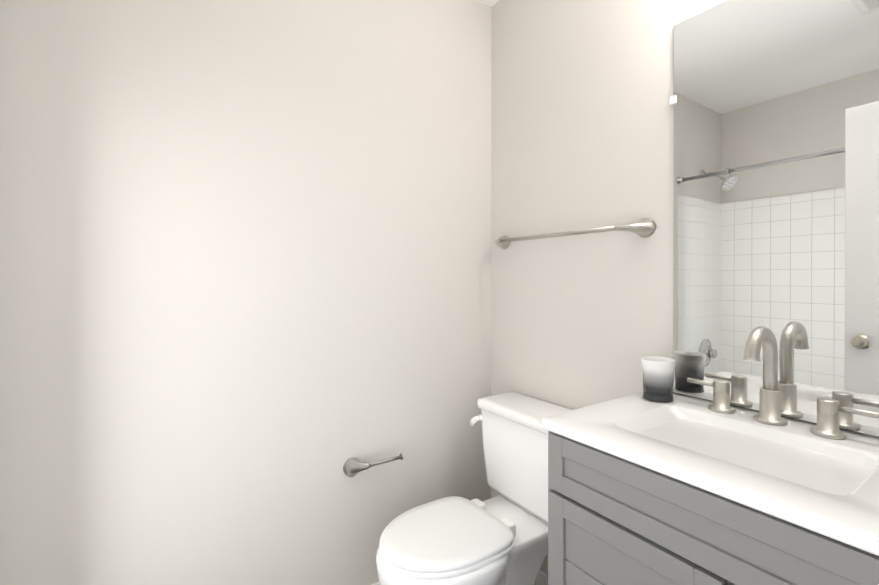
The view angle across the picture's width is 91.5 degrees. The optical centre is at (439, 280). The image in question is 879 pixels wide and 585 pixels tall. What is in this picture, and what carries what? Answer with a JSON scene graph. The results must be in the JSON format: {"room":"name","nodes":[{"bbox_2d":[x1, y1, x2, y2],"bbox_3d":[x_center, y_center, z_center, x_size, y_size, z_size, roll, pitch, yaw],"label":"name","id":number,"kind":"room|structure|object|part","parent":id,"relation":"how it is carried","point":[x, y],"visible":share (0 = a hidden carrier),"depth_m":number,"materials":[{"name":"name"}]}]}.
{"room":"bathroom","nodes":[
{"label":"bathroom","id":0,"kind":"room"},
{"bbox_2d":[0,0,490,584],"bbox_3d":[-0.737,-0.004,1.359,2.480,2.480,0.100,0,0,-34],"label":"wall","id":1,"kind":"structure","parent":0,"point":[244,280],"depth_m":1.36,"materials":[{"name":"white paint"}]},
{"bbox_2d":[343,453,403,476],"bbox_3d":[-0.245,0.684,1.598,0.219,0.072,0.072,0,0,-34],"label":"paper holder","id":2,"kind":"object","parent":1,"relation":"attached to","point":[352,466],"visible":1,"depth_m":1.56,"materials":[{"name":"silver metal"}]},
{"bbox_2d":[478,0,498,6],"bbox_3d":[-0.256,-1.291,0.640,2.480,0.100,1.820,0,0,-34],"label":"ceiling","id":3,"kind":"structure","parent":0,"point":[491,3],"depth_m":1.92,"materials":[{"name":"white paint"}]},
{"bbox_2d":[491,0,878,574],"bbox_3d":[0.730,-0.004,1.311,0.100,2.480,1.620,0,0,-34],"label":"wall","id":4,"kind":"structure","parent":0,"point":[582,121],"depth_m":1.55,"materials":[{"name":"white paint"}]},
{"bbox_2d":[536,570,547,584],"bbox_3d":[0.451,1.193,1.630,0.013,0.085,0.725,0,0,-34],"label":"baseboard","id":5,"kind":"structure","parent":4,"relation":"attached to","point":[542,578],"depth_m":1.69,"materials":[{"name":"white"}]},
{"bbox_2d":[495,218,655,249],"bbox_3d":[0.432,-0.167,1.589,0.084,0.062,0.714,0,0,-34],"label":"towel rail","id":6,"kind":"object","parent":4,"relation":"attached to","point":[644,228],"visible":1,"depth_m":1.39,"materials":[{"name":"silver metal"}]},
{"bbox_2d":[669,0,878,437],"bbox_3d":[0.892,-0.209,0.970,0.009,1.086,0.740,0,0,-34],"label":"mirror","id":7,"kind":"object","parent":4,"relation":"attached to","point":[775,103],"visible":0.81,"depth_m":1.05,"materials":[{"name":"clear glass"}]},
{"bbox_3d":[-0.256,1.289,0.651,2.480,0.100,1.820,0,0,-34],"label":"floor","id":8,"kind":"structure","parent":0,"visible":0},
{"bbox_2d":[376,392,570,584],"bbox_3d":[0.135,0.852,1.430,0.742,0.767,0.512,0,0,-34],"label":"toilet","id":9,"kind":"object","parent":8,"relation":"on","point":[501,538],"visible":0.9,"depth_m":1.40,"materials":[{"name":"white ceramic"}]},
{"bbox_3d":[0.015,0.796,1.339,0.422,0.050,0.336,0,0,-34],"label":"seat","id":10,"kind":"part","parent":9,"relation":"part of","materials":[{"name":"white plastic"}]},
{"bbox_2d":[542,326,878,584],"bbox_3d":[0.669,0.672,0.850,0.518,1.132,0.816,0,0,-34],"label":"bathroom vanity","id":11,"kind":"object","parent":8,"relation":"on","point":[683,490],"visible":0.98,"depth_m":0.85,"materials":[{"name":"painted wood"},{"name":"cultured marble"}]},
{"bbox_2d":[641,356,675,401],"bbox_3d":[0.621,0.279,1.217,0.089,0.114,0.089,0,0,-34],"label":"cup","id":12,"kind":"object","parent":11,"relation":"on","point":[658,379],"visible":1,"depth_m":1.19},
{"bbox_2d":[687,326,878,439],"bbox_3d":[0.755,0.222,1.002,0.154,0.232,0.381,0,0,-34],"label":"faucet","id":13,"kind":"object","parent":11,"relation":"on","point":[769,421],"depth_m":1.01,"materials":[{"name":"silver metal"}]}
]}

